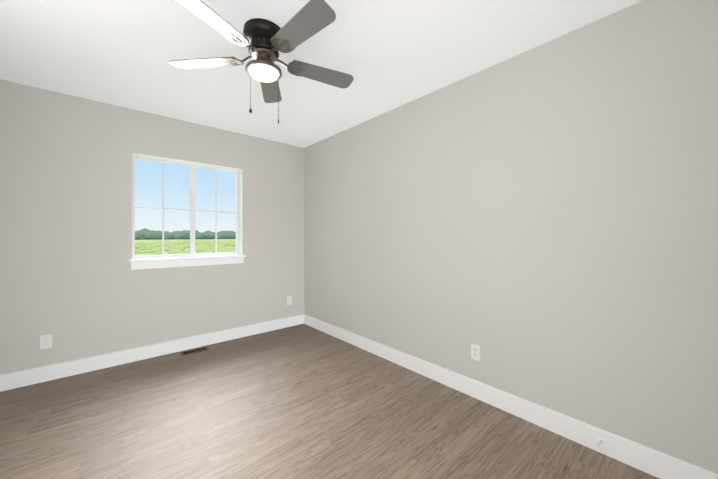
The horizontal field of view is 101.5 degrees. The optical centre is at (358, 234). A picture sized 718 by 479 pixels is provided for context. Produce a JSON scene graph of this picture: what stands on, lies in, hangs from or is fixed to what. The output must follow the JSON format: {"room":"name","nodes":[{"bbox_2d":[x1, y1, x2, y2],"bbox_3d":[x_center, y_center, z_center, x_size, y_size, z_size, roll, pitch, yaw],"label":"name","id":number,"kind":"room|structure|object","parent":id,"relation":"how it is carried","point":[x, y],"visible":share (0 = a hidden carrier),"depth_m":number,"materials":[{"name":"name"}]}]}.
{"room":"empty bedroom","nodes":[
{"label":"empty bedroom","id":0,"kind":"room"},
{"bbox_2d":[0,79,303,374],"bbox_3d":[-1.891,0.006,3.202,3.178,2.440,0.160,0,0,-41],"label":"wall","id":1,"kind":"structure","parent":0,"point":[74,284],"depth_m":2.71,"materials":[{"name":"paint"}]},
{"bbox_2d":[40,334,51,349],"bbox_3d":[-2.617,0.895,2.451,0.070,0.114,0.008,0,0,-41],"label":"electrical outlet","id":2,"kind":"object","parent":1,"relation":"attached to","point":[45,341],"visible":1,"depth_m":2.45,"materials":[{"name":"white plastic"}]},
{"bbox_2d":[0,314,303,391],"bbox_3d":[-1.833,1.162,3.132,2.858,0.128,0.014,0,0,-41],"label":"baseboard","id":3,"kind":"structure","parent":1,"relation":"attached to","point":[18,379],"depth_m":2.81,"materials":[{"name":"white wood"}]},
{"bbox_2d":[132,153,242,258],"bbox_3d":[-1.853,-0.274,3.243,1.052,1.035,0.169,0,0,-41],"label":"window","id":4,"kind":"structure","parent":1,"relation":"in","point":[216,168],"depth_m":3.27,"materials":[{"name":"white plastic"}]},
{"bbox_2d":[129,255,245,269],"bbox_3d":[-1.807,0.291,3.192,1.106,0.096,0.096,0,0,-41],"label":"window sill","id":5,"kind":"structure","parent":1,"relation":"attached to","point":[172,262],"depth_m":3.10,"materials":[{"name":"white wood"}]},
{"bbox_2d":[287,296,291,304],"bbox_3d":[-0.933,0.883,3.924,0.070,0.114,0.008,0,0,-41],"label":"electrical outlet","id":6,"kind":"object","parent":1,"relation":"attached to","point":[289,300],"visible":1,"depth_m":3.92,"materials":[{"name":"white plastic"}]},
{"bbox_2d":[0,0,641,147],"bbox_3d":[-0.569,-1.280,1.696,3.178,0.120,4.176,0,0,-41],"label":"ceiling","id":7,"kind":"structure","parent":0,"point":[388,55],"depth_m":1.95,"materials":[{"name":"paint"}]},
{"bbox_2d":[169,0,353,123],"bbox_3d":[-0.539,-0.942,1.747,1.135,0.555,1.117,0,0,-41],"label":"ceiling fan","id":8,"kind":"object","parent":7,"relation":"hanging from","point":[267,40],"visible":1,"depth_m":1.68,"materials":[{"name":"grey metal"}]},
{"bbox_2d":[0,324,658,478],"bbox_3d":[-0.569,1.280,1.685,3.178,0.120,4.176,0,0,-41],"label":"floor","id":9,"kind":"structure","parent":0,"point":[302,401],"depth_m":1.88,"materials":[{"name":"brown wood"}]},
{"bbox_2d":[179,346,209,355],"bbox_3d":[-1.727,1.222,3.087,0.267,0.006,0.114,0,0,-41],"label":"floor vent","id":10,"kind":"object","parent":9,"relation":"in","point":[192,351],"visible":1,"depth_m":3.08,"materials":[{"name":"brown metal"}]},
{"bbox_2d":[304,0,717,473],"bbox_3d":[0.620,0.004,2.623,0.160,2.440,4.016,0,0,-41],"label":"wall","id":11,"kind":"structure","parent":0,"point":[538,225],"depth_m":1.80,"materials":[{"name":"paint"}]},
{"bbox_2d":[471,344,479,360],"bbox_3d":[0.875,0.883,2.201,0.008,0.114,0.070,0,0,-41],"label":"electrical outlet","id":12,"kind":"object","parent":11,"relation":"attached to","point":[475,352],"visible":1,"depth_m":2.20,"materials":[{"name":"white plastic"}]},
{"bbox_2d":[304,314,717,478],"bbox_3d":[0.506,1.160,2.616,0.014,0.128,3.842,0,0,-41],"label":"baseboard","id":13,"kind":"structure","parent":11,"relation":"attached to","point":[653,462],"depth_m":1.85,"materials":[{"name":"white wood"}]},
{"bbox_2d":[595,438,602,448],"bbox_3d":[1.321,1.150,1.614,0.079,0.025,0.025,0,0,-41],"label":"door stop","id":14,"kind":"object","parent":13,"relation":"attached to","point":[600,440],"visible":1,"depth_m":1.62,"materials":[{"name":"white"}]},
{"label":"outside","id":15,"kind":"structure","parent":0,"visible":0},
{"bbox_2d":[135,239,235,255],"bbox_3d":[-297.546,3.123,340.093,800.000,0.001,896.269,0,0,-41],"label":"ground","id":16,"kind":"structure","parent":15,"point":[176,240],"depth_m":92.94,"materials":[{"name":"green plant"}]},
{"bbox_2d":[135,228,235,239],"bbox_3d":[-66.111,-0.115,177.807,220.835,8.194,24.186,0,0,-41],"label":"trees","id":17,"kind":"object","parent":16,"relation":"on","point":[144,234],"depth_m":146.09,"materials":[{"name":"green plant"}]}
]}

